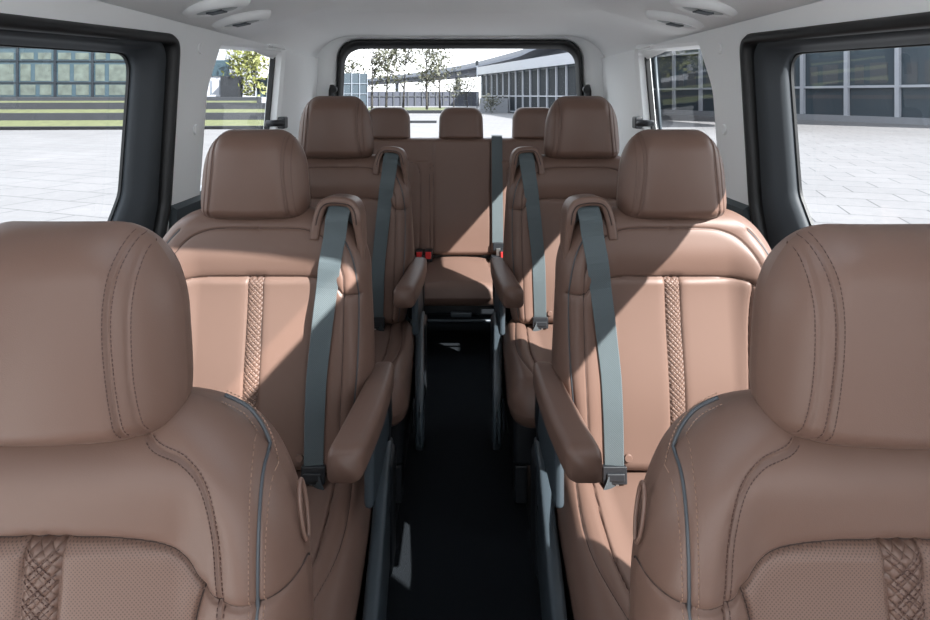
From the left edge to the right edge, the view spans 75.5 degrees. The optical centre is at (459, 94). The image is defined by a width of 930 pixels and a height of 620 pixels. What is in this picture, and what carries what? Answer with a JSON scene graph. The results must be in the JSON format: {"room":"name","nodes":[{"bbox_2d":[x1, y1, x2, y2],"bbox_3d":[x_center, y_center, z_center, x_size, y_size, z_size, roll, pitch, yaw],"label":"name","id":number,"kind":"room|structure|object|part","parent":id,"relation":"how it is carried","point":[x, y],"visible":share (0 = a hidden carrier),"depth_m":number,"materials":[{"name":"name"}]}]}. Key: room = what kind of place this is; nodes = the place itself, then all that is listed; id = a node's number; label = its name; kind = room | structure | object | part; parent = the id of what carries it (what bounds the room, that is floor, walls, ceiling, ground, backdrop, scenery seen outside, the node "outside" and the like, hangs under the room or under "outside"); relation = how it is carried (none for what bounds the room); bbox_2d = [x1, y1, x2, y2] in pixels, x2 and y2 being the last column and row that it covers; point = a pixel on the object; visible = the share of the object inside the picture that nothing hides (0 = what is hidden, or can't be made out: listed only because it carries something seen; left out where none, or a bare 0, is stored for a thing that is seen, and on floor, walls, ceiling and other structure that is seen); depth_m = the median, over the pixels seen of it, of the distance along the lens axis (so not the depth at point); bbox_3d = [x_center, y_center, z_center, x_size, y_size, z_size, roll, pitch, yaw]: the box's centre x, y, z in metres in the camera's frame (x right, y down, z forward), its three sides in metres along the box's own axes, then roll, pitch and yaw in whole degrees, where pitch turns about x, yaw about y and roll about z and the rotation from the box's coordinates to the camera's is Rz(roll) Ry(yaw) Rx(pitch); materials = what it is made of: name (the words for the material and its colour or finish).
{"room":"vehicle interior","nodes":[
{"label":"vehicle interior","id":0,"kind":"room"},
{"bbox_2d":[0,0,318,231],"bbox_3d":[-0.921,0.528,1.535,0.117,1.545,4.310,0,0,0],"label":"wall","id":1,"kind":"structure","parent":0,"point":[295,74],"depth_m":1.97,"materials":[{"name":"white plastic"}]},
{"bbox_2d":[0,29,165,230],"bbox_3d":[-0.938,0.506,1.136,0.119,1.347,1.372,0,0,0],"label":"door","id":2,"kind":"structure","parent":1,"relation":"in","point":[136,201],"depth_m":1.75,"materials":[{"name":"grey plastic"}]},
{"bbox_2d":[0,13,179,238],"bbox_3d":[-0.917,0.511,1.136,0.128,1.389,1.424,0,0,0],"label":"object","id":3,"kind":"structure","parent":1,"relation":"attached to","point":[171,44],"depth_m":1.80,"materials":[{"name":"black rubber"}]},
{"bbox_2d":[169,191,200,228],"bbox_3d":[-0.914,0.807,2.735,0.076,0.945,1.770,0,0,0],"label":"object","id":4,"kind":"structure","parent":1,"relation":"attached to","point":[179,210],"depth_m":1.91,"materials":[{"name":"grey plastic"}]},
{"bbox_2d":[193,124,198,134],"bbox_3d":[-0.883,0.115,2.000,0.016,0.036,0.036,0,0,0],"label":"cap","id":5,"kind":"object","parent":1,"relation":"attached to","point":[196,126],"visible":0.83,"depth_m":1.99,"materials":[{"name":"white plastic"}]},
{"bbox_2d":[264,57,275,128],"bbox_3d":[-0.929,0.065,2.521,0.051,0.569,0.868,0,0,0],"label":"window frame","id":6,"kind":"structure","parent":1,"relation":"in","point":[272,61],"depth_m":2.91,"materials":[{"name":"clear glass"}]},
{"bbox_2d":[265,117,287,128],"bbox_3d":[-0.883,0.136,2.909,0.059,0.058,0.157,0,0,17],"label":"window latch","id":7,"kind":"object","parent":1,"relation":"in","point":[281,122],"depth_m":2.90,"materials":[{"name":"black plastic"}]},
{"bbox_3d":[-0.884,0.137,2.897,0.058,0.036,0.135,0,0,21],"label":"latch arm","id":8,"kind":"part","parent":7,"relation":"part of","materials":[{"name":"black plastic"}]},
{"bbox_2d":[97,0,822,58],"bbox_3d":[0.000,-0.318,1.545,1.874,0.284,4.330,0,0,0],"label":"ceiling","id":9,"kind":"structure","parent":0,"point":[305,27],"depth_m":2.75,"materials":[{"name":"white"}]},
{"bbox_2d":[182,0,250,17],"bbox_3d":[-0.733,-0.266,1.799,0.181,0.068,0.179,0,0,45],"label":"ceiling vent","id":10,"kind":"object","parent":9,"relation":"in","point":[206,8],"visible":0.98,"depth_m":1.75,"materials":[{"name":"white plastic"}]},
{"bbox_2d":[212,10,270,28],"bbox_3d":[-0.753,-0.260,2.059,0.181,0.068,0.179,0,0,45],"label":"ceiling vent","id":11,"kind":"object","parent":9,"relation":"in","point":[249,18],"visible":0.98,"depth_m":2.01,"materials":[{"name":"white plastic"}]},
{"bbox_2d":[645,10,703,28],"bbox_3d":[0.748,-0.261,2.079,0.180,0.068,0.179,0,0,-45],"label":"ceiling vent","id":12,"kind":"object","parent":9,"relation":"in","point":[665,18],"visible":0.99,"depth_m":2.03,"materials":[{"name":"white plastic"}]},
{"bbox_2d":[669,0,737,17],"bbox_3d":[0.733,-0.266,1.800,0.180,0.068,0.179,0,0,-45],"label":"ceiling vent","id":13,"kind":"object","parent":9,"relation":"in","point":[710,8],"visible":1,"depth_m":1.75,"materials":[{"name":"white plastic"}]},
{"bbox_2d":[316,35,603,259],"bbox_3d":[0.000,0.430,3.688,1.960,1.740,0.056,0,0,0],"label":"wall","id":14,"kind":"structure","parent":0,"point":[328,55],"depth_m":3.67,"materials":[{"name":"white plastic"}]},
{"bbox_2d":[328,85,337,95],"bbox_3d":[-0.769,0.001,3.628,0.056,0.129,0.048,0,0,0],"label":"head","id":15,"kind":"object","parent":14,"relation":"attached to","point":[333,89],"visible":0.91,"depth_m":3.61},
{"bbox_2d":[336,40,583,95],"bbox_3d":[0.000,0.061,3.698,1.553,0.806,0.064,0,0,0],"label":"trim","id":16,"kind":"structure","parent":14,"relation":"attached to","point":[349,47],"depth_m":3.68,"materials":[{"name":"black rubber"}]},
{"bbox_2d":[582,85,591,95],"bbox_3d":[0.769,0.001,3.628,0.056,0.129,0.048,0,0,0],"label":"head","id":17,"kind":"object","parent":14,"relation":"attached to","point":[586,89],"visible":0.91,"depth_m":3.61},
{"bbox_2d":[386,315,541,619],"bbox_3d":[0.000,1.305,1.550,1.920,0.050,4.340,0,0,0],"label":"floor","id":18,"kind":"structure","parent":0,"point":[463,551],"depth_m":1.85,"materials":[{"name":"black carpet"}]},
{"bbox_2d":[0,221,313,619],"bbox_3d":[-0.414,0.709,0.393,0.630,1.142,0.706,0,0,0],"label":"seat","id":19,"kind":"object","parent":18,"relation":"on","point":[130,489],"visible":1,"depth_m":0.60,"materials":[{"name":"brown leather"}]},
{"bbox_3d":[-0.414,0.685,0.562,0.325,0.488,0.033,0,-7,0],"label":"insert panel","id":20,"kind":"part","parent":19,"relation":"part of","materials":[{"name":"leather"}]},
{"bbox_3d":[-0.414,0.639,0.624,0.524,0.625,0.183,0,-7,0],"label":"backrest","id":21,"kind":"part","parent":19,"relation":"part of","materials":[{"name":"brown leather"}]},
{"bbox_2d":[396,399,414,522],"bbox_3d":[-0.245,1.274,1.850,0.110,0.012,2.100,0,0,0],"label":"rail","id":22,"kind":"object","parent":18,"relation":"on","point":[397,504],"visible":0.02,"depth_m":2.11,"materials":[{"name":"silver metal"}]},
{"bbox_2d":[163,129,395,619],"bbox_3d":[-0.485,0.677,1.263,0.672,1.182,0.685,0,0,0],"label":"seat","id":23,"kind":"object","parent":22,"relation":"on","point":[280,291],"visible":0.56,"depth_m":1.43,"materials":[{"name":"brown leather"}]},
{"bbox_3d":[-0.494,0.663,1.428,0.381,0.449,0.033,0,-5,0],"label":"insert panel","id":24,"kind":"part","parent":23,"relation":"part of","materials":[{"name":"brown leather"}]},
{"bbox_3d":[-0.494,0.594,1.490,0.566,0.625,0.183,0,-5,0],"label":"backrest","id":25,"kind":"part","parent":23,"relation":"part of","materials":[{"name":"brown leather"}]},
{"bbox_2d":[312,474,372,619],"bbox_3d":[-0.494,0.955,1.210,0.606,0.142,0.580,0,0,0],"label":"seat cushion","id":26,"kind":"object","parent":23,"relation":"on","point":[342,523],"depth_m":1.20,"materials":[{"name":"brown leather"}]},
{"bbox_3d":[-0.200,0.706,1.343,0.071,0.071,0.424,0,0,5],"label":"armrest","id":27,"kind":"part","parent":23,"relation":"part of","materials":[{"name":"brown leather"}]},
{"bbox_3d":[-0.486,1.102,1.280,0.555,0.156,0.500,0,0,0],"label":"seat","id":28,"kind":"part","parent":23,"relation":"part of","materials":[{"name":"black leather"}]},
{"bbox_3d":[-0.193,0.807,1.415,0.022,0.145,0.290,0,0,0],"label":"armrest panel","id":29,"kind":"part","parent":23,"relation":"part of","materials":[{"name":"grey plastic"}]},
{"bbox_3d":[-0.201,1.065,1.545,0.063,0.290,0.110,0,0,0],"label":"leg","id":30,"kind":"part","parent":23,"relation":"part of","materials":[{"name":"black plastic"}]},
{"bbox_2d":[298,96,426,502],"bbox_3d":[-0.446,0.636,2.043,0.672,1.264,0.685,0,0,0],"label":"seat","id":31,"kind":"object","parent":22,"relation":"on","point":[335,136],"visible":0.38,"depth_m":2.21,"materials":[{"name":"brown leather"}]},
{"bbox_3d":[-0.455,0.608,2.208,0.381,0.449,0.033,0,-5,0],"label":"insert panel","id":32,"kind":"part","parent":31,"relation":"part of","materials":[{"name":"brown leather"}]},
{"bbox_3d":[-0.455,0.539,2.270,0.566,0.625,0.183,0,-5,0],"label":"backrest","id":33,"kind":"part","parent":31,"relation":"part of","materials":[{"name":"brown leather"}]},
{"bbox_2d":[383,319,414,426],"bbox_3d":[-0.455,0.900,1.990,0.606,0.142,0.580,0,0,0],"label":"seat cushion","id":34,"kind":"object","parent":31,"relation":"on","point":[398,336],"depth_m":1.93,"materials":[{"name":"brown leather"}]},
{"bbox_3d":[-0.200,1.209,1.890,0.040,0.118,0.060,0,0,0],"label":"seat leg","id":35,"kind":"part","parent":31,"relation":"part of","materials":[{"name":"black plastic"}]},
{"bbox_3d":[-0.448,1.047,2.060,0.555,0.156,0.500,0,0,0],"label":"seat","id":36,"kind":"part","parent":31,"relation":"part of","materials":[{"name":"brown leather"}]},
{"bbox_3d":[-0.161,0.651,2.123,0.071,0.071,0.424,0,0,5],"label":"armrest","id":37,"kind":"part","parent":31,"relation":"part of","materials":[{"name":"brown leather"}]},
{"bbox_3d":[-0.200,1.209,2.270,0.040,0.118,0.060,0,0,0],"label":"seat leg","id":38,"kind":"part","parent":31,"relation":"part of","materials":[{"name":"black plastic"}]},
{"bbox_3d":[-0.154,0.752,2.195,0.022,0.145,0.290,0,0,0],"label":"armrest panel","id":39,"kind":"part","parent":31,"relation":"part of","materials":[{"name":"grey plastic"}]},
{"bbox_3d":[-0.162,1.010,2.325,0.063,0.290,0.110,0,0,0],"label":"leg","id":40,"kind":"part","parent":31,"relation":"part of","materials":[{"name":"black plastic"}]},
{"bbox_2d":[369,107,549,324],"bbox_3d":[0.000,0.675,3.173,1.320,1.211,0.626,0,0,0],"label":"bench","id":41,"kind":"object","parent":18,"relation":"on","point":[459,178],"visible":0.44,"depth_m":3.34,"materials":[{"name":"brown leather"}]},
{"bbox_3d":[0.000,1.030,3.130,1.240,0.070,0.460,0,0,0],"label":"seat","id":42,"kind":"part","parent":41,"relation":"part of","materials":[{"name":"black plastic"}]},
{"bbox_3d":[0.000,0.569,3.389,1.320,0.655,0.142,0,-5,0],"label":"backrest","id":43,"kind":"part","parent":41,"relation":"part of","materials":[{"name":"brown leather"}]},
{"bbox_3d":[0.005,1.054,2.881,0.100,0.023,0.022,0,0,0],"label":"pull handle","id":44,"kind":"part","parent":41,"relation":"part of","materials":[{"name":"black plastic"}]},
{"bbox_2d":[526,465,538,579],"bbox_3d":[0.262,1.274,1.850,0.110,0.012,2.100,0,0,0],"label":"rail","id":45,"kind":"object","parent":18,"relation":"on","point":[528,504],"visible":0.02,"depth_m":1.90,"materials":[{"name":"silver metal"}]},
{"bbox_2d":[490,96,620,502],"bbox_3d":[0.436,0.636,2.043,0.672,1.264,0.685,0,0,0],"label":"seat","id":46,"kind":"object","parent":45,"relation":"on","point":[581,135],"visible":0.51,"depth_m":2.20,"materials":[{"name":"brown leather"}]},
{"bbox_3d":[0.151,1.010,2.325,0.063,0.290,0.110,0,0,0],"label":"leg","id":47,"kind":"part","parent":46,"relation":"part of","materials":[{"name":"black plastic"}]},
{"bbox_3d":[0.144,0.752,2.195,0.022,0.145,0.290,0,0,0],"label":"armrest panel","id":48,"kind":"part","parent":46,"relation":"part of","materials":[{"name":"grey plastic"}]},
{"bbox_3d":[0.190,1.209,2.270,0.040,0.118,0.060,0,0,0],"label":"seat leg","id":49,"kind":"part","parent":46,"relation":"part of","materials":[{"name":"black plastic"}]},
{"bbox_3d":[0.151,0.651,2.123,0.071,0.071,0.424,0,0,-5],"label":"armrest","id":50,"kind":"part","parent":46,"relation":"part of","materials":[{"name":"brown leather"}]},
{"bbox_2d":[502,319,534,427],"bbox_3d":[0.445,0.900,1.990,0.606,0.142,0.580,0,0,0],"label":"seat cushion","id":51,"kind":"object","parent":46,"relation":"on","point":[518,338],"depth_m":1.86,"materials":[{"name":"brown leather"}]},
{"bbox_3d":[0.438,1.047,2.060,0.555,0.156,0.500,0,0,0],"label":"seat","id":52,"kind":"part","parent":46,"relation":"part of","materials":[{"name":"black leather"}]},
{"bbox_3d":[0.190,1.209,1.890,0.040,0.118,0.060,0,0,0],"label":"seat leg","id":53,"kind":"part","parent":46,"relation":"part of","materials":[{"name":"black plastic"}]},
{"bbox_3d":[0.445,0.539,2.270,0.566,0.625,0.183,0,-5,0],"label":"backrest","id":54,"kind":"part","parent":46,"relation":"part of","materials":[{"name":"brown leather"}]},
{"bbox_3d":[0.445,0.608,2.208,0.381,0.449,0.033,0,-5,0],"label":"insert panel","id":55,"kind":"part","parent":46,"relation":"part of","materials":[{"name":"brown leather"}]},
{"bbox_2d":[531,129,771,619],"bbox_3d":[0.503,0.677,1.263,0.672,1.182,0.685,0,0,0],"label":"seat","id":56,"kind":"object","parent":45,"relation":"on","point":[654,292],"visible":0.71,"depth_m":1.43,"materials":[{"name":"brown leather"}]},
{"bbox_3d":[0.218,1.065,1.545,0.063,0.290,0.110,0,0,0],"label":"leg","id":57,"kind":"part","parent":56,"relation":"part of","materials":[{"name":"black plastic"}]},
{"bbox_3d":[0.211,0.807,1.415,0.022,0.145,0.290,0,0,0],"label":"armrest panel","id":58,"kind":"part","parent":56,"relation":"part of","materials":[{"name":"grey plastic"}]},
{"bbox_3d":[0.504,1.102,1.280,0.555,0.156,0.500,0,0,0],"label":"seat","id":59,"kind":"part","parent":56,"relation":"part of","materials":[{"name":"black plastic"}]},
{"bbox_3d":[0.218,0.706,1.343,0.071,0.071,0.424,0,0,-5],"label":"armrest","id":60,"kind":"part","parent":56,"relation":"part of","materials":[{"name":"brown leather"}]},
{"bbox_2d":[555,472,629,619],"bbox_3d":[0.512,0.955,1.210,0.606,0.142,0.580,0,0,0],"label":"seat cushion","id":61,"kind":"object","parent":56,"relation":"on","point":[592,524],"depth_m":1.20,"materials":[{"name":"brown leather"}]},
{"bbox_3d":[0.512,0.594,1.490,0.566,0.625,0.183,0,-5,0],"label":"backrest","id":62,"kind":"part","parent":56,"relation":"part of","materials":[{"name":"brown leather"}]},
{"bbox_3d":[0.512,0.663,1.428,0.381,0.449,0.033,0,-5,0],"label":"insert panel","id":63,"kind":"part","parent":56,"relation":"part of","materials":[{"name":"brown leather"}]},
{"bbox_2d":[629,224,929,619],"bbox_3d":[0.440,0.710,0.393,0.630,1.139,0.706,0,0,0],"label":"seat","id":64,"kind":"object","parent":18,"relation":"on","point":[803,492],"visible":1,"depth_m":0.60,"materials":[{"name":"brown leather"}]},
{"bbox_3d":[0.440,0.642,0.624,0.524,0.625,0.183,0,-7,0],"label":"backrest","id":65,"kind":"part","parent":64,"relation":"part of","materials":[{"name":"brown leather"}]},
{"bbox_3d":[0.440,0.688,0.562,0.325,0.488,0.033,0,-7,0],"label":"insert panel","id":66,"kind":"part","parent":64,"relation":"part of","materials":[{"name":"leather"}]},
{"bbox_2d":[601,0,929,222],"bbox_3d":[0.921,0.528,1.535,0.117,1.545,4.310,0,0,0],"label":"wall","id":67,"kind":"structure","parent":0,"point":[623,74],"depth_m":1.96,"materials":[{"name":"white plastic"}]},
{"bbox_2d":[632,117,654,128],"bbox_3d":[0.883,0.136,2.909,0.059,0.058,0.157,0,0,-17],"label":"window latch","id":68,"kind":"object","parent":67,"relation":"in","point":[637,122],"depth_m":2.90,"materials":[{"name":"black plastic"}]},
{"bbox_3d":[0.884,0.137,2.897,0.058,0.036,0.135,0,0,-21],"label":"latch arm","id":69,"kind":"part","parent":68,"relation":"part of","materials":[{"name":"black plastic"}]},
{"bbox_2d":[644,56,661,128],"bbox_3d":[0.929,0.065,2.521,0.052,0.569,0.868,0,0,0],"label":"window frame","id":70,"kind":"structure","parent":67,"relation":"in","point":[647,61],"depth_m":2.90,"materials":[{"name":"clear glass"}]},
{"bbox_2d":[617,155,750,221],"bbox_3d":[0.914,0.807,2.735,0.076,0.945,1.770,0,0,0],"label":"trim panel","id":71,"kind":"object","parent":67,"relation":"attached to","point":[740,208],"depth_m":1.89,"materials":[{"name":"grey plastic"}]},
{"bbox_2d":[721,124,726,134],"bbox_3d":[0.883,0.115,2.000,0.016,0.036,0.036,0,0,0],"label":"cap","id":72,"kind":"object","parent":67,"relation":"attached to","point":[723,126],"visible":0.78,"depth_m":1.99,"materials":[{"name":"white plastic"}]},
{"bbox_2d":[740,12,929,244],"bbox_3d":[0.917,0.511,1.136,0.128,1.389,1.424,0,0,0],"label":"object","id":73,"kind":"structure","parent":67,"relation":"attached to","point":[748,44],"depth_m":1.80,"materials":[{"name":"black rubber"}]},
{"bbox_2d":[754,28,929,249],"bbox_3d":[0.938,0.506,1.136,0.119,1.347,1.372,0,0,0],"label":"door","id":74,"kind":"structure","parent":67,"relation":"in","point":[785,209],"depth_m":1.75,"materials":[{"name":"grey plastic"}]},
{"label":"outside","id":75,"kind":"structure","parent":0,"visible":0},
{"bbox_2d":[0,98,929,224],"bbox_3d":[0.000,1.780,190.000,440.000,0.001,460.000,0,0,0],"label":"ground","id":76,"kind":"structure","parent":75,"point":[852,172],"depth_m":14.73,"materials":[{"name":"stone"}]},
{"bbox_2d":[0,46,125,96],"bbox_3d":[-33.257,-4.400,38.646,26.348,9.200,6.100,0,0,-3],"label":"glass building","id":77,"kind":"structure","parent":76,"relation":"on","point":[24,72],"depth_m":36.16,"materials":[{"name":"blue glass"}]},
{"bbox_3d":[-27.691,-2.350,35.984,1.786,0.400,0.050,0,0,-3],"label":"window panel","id":78,"kind":"part","parent":77,"relation":"part of","materials":[{"name":"grey glass"}]},
{"bbox_3d":[-27.691,-1.350,35.984,1.786,1.000,0.050,0,0,-3],"label":"window panel","id":79,"kind":"part","parent":77,"relation":"part of","materials":[{"name":"grey glass"}]},
{"bbox_3d":[-27.691,-0.310,35.984,1.786,0.620,0.050,0,0,-3],"label":"window panel","id":80,"kind":"part","parent":77,"relation":"part of","materials":[{"name":"grey glass"}]},
{"bbox_3d":[-25.508,-2.350,36.101,1.786,0.400,0.050,0,0,-3],"label":"window panel","id":81,"kind":"part","parent":77,"relation":"part of","materials":[{"name":"grey glass"}]},
{"bbox_3d":[-25.508,-1.350,36.101,1.786,1.000,0.050,0,0,-3],"label":"window panel","id":82,"kind":"part","parent":77,"relation":"part of","materials":[{"name":"grey glass"}]},
{"bbox_3d":[-25.508,-0.310,36.101,1.786,0.620,0.050,0,0,-3],"label":"window panel","id":83,"kind":"part","parent":77,"relation":"part of","materials":[{"name":"grey glass"}]},
{"bbox_3d":[-23.325,-2.350,36.217,1.786,0.400,0.050,0,0,-3],"label":"window panel","id":84,"kind":"part","parent":77,"relation":"part of","materials":[{"name":"grey glass"}]},
{"bbox_3d":[-23.325,-1.350,36.217,1.786,1.000,0.050,0,0,-3],"label":"window panel","id":85,"kind":"part","parent":77,"relation":"part of","materials":[{"name":"grey glass"}]},
{"bbox_3d":[-23.325,-0.310,36.217,1.786,0.620,0.050,0,0,-3],"label":"window panel","id":86,"kind":"part","parent":77,"relation":"part of","materials":[{"name":"grey glass"}]},
{"bbox_3d":[-21.141,-2.350,36.334,1.786,0.400,0.050,0,0,-3],"label":"window panel","id":87,"kind":"part","parent":77,"relation":"part of","materials":[{"name":"grey glass"}]},
{"bbox_3d":[-21.141,-1.350,36.334,1.786,1.000,0.050,0,0,-3],"label":"window panel","id":88,"kind":"part","parent":77,"relation":"part of","materials":[{"name":"grey glass"}]},
{"bbox_3d":[-21.141,-0.310,36.334,1.786,0.620,0.050,0,0,-3],"label":"window panel","id":89,"kind":"part","parent":77,"relation":"part of","materials":[{"name":"grey glass"}]},
{"bbox_2d":[0,97,265,129],"bbox_3d":[-26.091,1.000,33.053,40.300,1.760,5.805,0,0,-4],"label":"terrace","id":90,"kind":"object","parent":76,"relation":"on","point":[16,113],"visible":0.38,"depth_m":32.64,"materials":[{"name":"stone"}]},
{"bbox_2d":[220,76,242,96],"bbox_3d":[-14.150,-0.425,37.200,1.100,1.450,0.800,0,0,0],"label":"stone pillar","id":91,"kind":"structure","parent":90,"relation":"on","point":[229,87],"depth_m":36.80,"materials":[{"name":"stone"}]},
{"bbox_2d":[207,49,256,96],"bbox_3d":[-16.900,-0.560,40.600,5.000,4.680,6.800,0,0,0],"label":"building","id":92,"kind":"structure","parent":76,"relation":"on","point":[220,65],"depth_m":38.00,"materials":[{"name":"silver metal"}]},
{"bbox_2d":[221,50,268,96],"bbox_3d":[-13.113,-1.100,38.307,4.776,5.763,3.944,0,0,36],"label":"young tree","id":93,"kind":"object","parent":76,"relation":"on","point":[246,55],"visible":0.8,"depth_m":37.73,"materials":[{"name":"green plant"}]},
{"bbox_2d":[243,95,265,102],"bbox_3d":[-10.900,0.900,37.950,5.335,1.760,0.383,0,0,-17],"label":"wall","id":94,"kind":"structure","parent":76,"relation":"on","point":[263,98],"depth_m":37.33,"materials":[{"name":"white metal"}]},
{"bbox_2d":[257,77,267,96],"bbox_3d":[-13.337,-0.500,45.938,7.865,1.600,3.100,0,0,-7],"label":"glass pavilion","id":95,"kind":"object","parent":76,"relation":"on","point":[260,80],"visible":0.02,"depth_m":44.30,"materials":[{"name":"blue"}]},
{"bbox_2d":[344,73,367,107],"bbox_3d":[-10.021,-0.060,53.853,2.866,3.680,3.100,0,0,-21],"label":"glass building","id":96,"kind":"structure","parent":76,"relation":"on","point":[355,84],"depth_m":52.66,"materials":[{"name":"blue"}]},
{"bbox_2d":[369,110,442,112],"bbox_3d":[-7.250,1.630,58.300,12.500,0.300,0.600,0,0,0],"label":"kerb","id":97,"kind":"object","parent":76,"relation":"on","point":[408,111],"depth_m":58.00,"materials":[{"name":"concrete"}]},
{"bbox_2d":[368,107,447,109],"bbox_3d":[-7.250,1.650,66.300,12.500,0.260,15.400,0,0,0],"label":"lawn","id":98,"kind":"structure","parent":76,"relation":"on","point":[369,108],"depth_m":67.56,"materials":[{"name":"green plant"}]},
{"bbox_2d":[344,55,368,72],"bbox_3d":[-12.462,-1.320,67.265,3.848,6.209,4.456,0,0,-27],"label":"young tree","id":99,"kind":"object","parent":98,"relation":"on","point":[352,67],"visible":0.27,"depth_m":66.94,"materials":[{"name":"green plant"}]},
{"bbox_2d":[352,49,398,108],"bbox_3d":[-8.570,-2.233,61.485,5.267,8.028,5.330,0,0,-40],"label":"young tree","id":100,"kind":"object","parent":98,"relation":"on","point":[385,52],"visible":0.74,"depth_m":61.41,"materials":[{"name":"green plant"}]},
{"bbox_2d":[360,49,409,106],"bbox_3d":[-7.776,-2.438,64.297,6.454,8.450,4.842,0,0,32],"label":"young tree","id":101,"kind":"object","parent":98,"relation":"on","point":[396,57],"visible":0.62,"depth_m":64.36,"materials":[{"name":"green plant"}]},
{"bbox_2d":[382,49,423,107],"bbox_3d":[-5.605,-2.435,65.438,6.704,8.444,6.117,0,0,0],"label":"young tree","id":102,"kind":"object","parent":98,"relation":"on","point":[405,61],"visible":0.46,"depth_m":65.89,"materials":[{"name":"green plant"}]},
{"bbox_2d":[401,73,440,98],"bbox_3d":[-4.505,-0.635,70.092,4.456,4.836,3.840,0,0,18],"label":"young tree","id":103,"kind":"object","parent":98,"relation":"on","point":[418,83],"visible":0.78,"depth_m":70.14,"materials":[{"name":"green plant"}]},
{"bbox_2d":[402,49,457,109],"bbox_3d":[-2.927,-2.305,62.594,5.250,8.178,5.919,0,0,9],"label":"young tree","id":104,"kind":"object","parent":98,"relation":"on","point":[428,50],"visible":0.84,"depth_m":62.46,"materials":[{"name":"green plant"}]},
{"bbox_2d":[418,49,460,107],"bbox_3d":[-2.652,-1.990,68.792,5.093,7.548,5.202,0,0,27],"label":"young tree","id":105,"kind":"object","parent":98,"relation":"on","point":[437,56],"visible":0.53,"depth_m":68.98,"materials":[{"name":"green plant"}]},
{"bbox_2d":[368,92,478,105],"bbox_3d":[-9.726,0.615,98.386,25.329,2.330,4.200,0,0,-7],"label":"wall","id":106,"kind":"structure","parent":76,"relation":"on","point":[394,98],"depth_m":96.85,"materials":[{"name":"grey"}]},
{"bbox_2d":[410,120,436,122],"bbox_3d":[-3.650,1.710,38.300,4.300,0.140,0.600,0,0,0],"label":"stone bench","id":107,"kind":"object","parent":76,"relation":"on","point":[411,121],"visible":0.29,"depth_m":38.00,"materials":[{"name":"stone"}]},
{"bbox_2d":[438,72,475,106],"bbox_3d":[-0.522,-0.470,67.506,4.249,4.505,3.622,0,0,41],"label":"young tree","id":108,"kind":"object","parent":76,"relation":"on","point":[455,88],"visible":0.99,"depth_m":67.47,"materials":[{"name":"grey plant"}]},
{"bbox_2d":[451,75,480,106],"bbox_3d":[0.694,-0.349,72.772,3.653,4.265,3.174,0,0,24],"label":"young tree","id":109,"kind":"object","parent":76,"relation":"on","point":[473,85],"visible":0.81,"depth_m":72.73,"materials":[{"name":"grey plant"}]},
{"bbox_2d":[368,49,566,91],"bbox_3d":[-28.623,-2.110,174.670,101.114,7.780,294.834,0,0,0],"label":"viaduct","id":110,"kind":"object","parent":76,"relation":"on","point":[471,69],"visible":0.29,"depth_m":109.22,"materials":[{"name":"concrete"}]},
{"bbox_2d":[482,93,503,113],"bbox_3d":[3.228,0.722,57.955,2.067,2.118,2.972,0,0,28],"label":"shrub","id":111,"kind":"object","parent":76,"relation":"on","point":[492,98],"visible":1,"depth_m":57.71,"materials":[{"name":"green plant"}]},
{"bbox_2d":[480,98,507,112],"bbox_3d":[3.400,1.055,60.400,2.800,1.450,0.800,0,0,0],"label":"concrete plinth","id":112,"kind":"object","parent":76,"relation":"on","point":[499,109],"visible":0.71,"depth_m":60.01,"materials":[{"name":"grey concrete"}]},
{"bbox_2d":[478,52,575,112],"bbox_3d":[6.836,-0.735,56.761,2.700,5.030,28.149,0,0,-14],"label":"building","id":113,"kind":"structure","parent":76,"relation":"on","point":[539,81],"depth_m":54.28,"materials":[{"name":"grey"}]},
{"bbox_2d":[650,46,929,124],"bbox_3d":[28.118,-9.110,48.368,10.350,21.780,45.814,0,0,-23],"label":"glass building","id":114,"kind":"structure","parent":76,"relation":"on","point":[888,85],"depth_m":40.85,"materials":[{"name":"grey glass"}]},
{"bbox_2d":[679,71,695,86],"bbox_3d":[20.480,-1.425,54.083,0.030,1.350,2.100,0,0,-23],"label":"blind","id":115,"kind":"object","parent":114,"relation":"hanging from","point":[686,78],"depth_m":54.03,"materials":[{"name":"grey"}]},
{"bbox_3d":[23.498,1.580,46.457,0.350,0.400,45.500,0,0,-23],"label":"sill","id":116,"kind":"part","parent":114,"relation":"part of","materials":[{"name":"concrete"}]},
{"bbox_2d":[810,64,837,84],"bbox_3d":[25.514,-1.425,42.097,0.030,1.350,2.100,0,0,-23],"label":"blind","id":117,"kind":"object","parent":114,"relation":"hanging from","point":[820,74],"depth_m":42.07,"materials":[{"name":"grey"}]},
{"bbox_2d":[855,62,887,83],"bbox_3d":[26.772,-1.425,39.101,0.030,1.350,2.100,0,0,-23],"label":"blind","id":118,"kind":"object","parent":114,"relation":"hanging from","point":[865,72],"depth_m":39.05,"materials":[{"name":"grey"}]},
{"bbox_2d":[907,60,929,82],"bbox_3d":[28.031,-1.425,36.105,0.030,1.350,2.100,0,0,-23],"label":"blind","id":119,"kind":"object","parent":114,"relation":"hanging from","point":[918,71],"depth_m":36.48,"materials":[{"name":"grey"}]}
]}

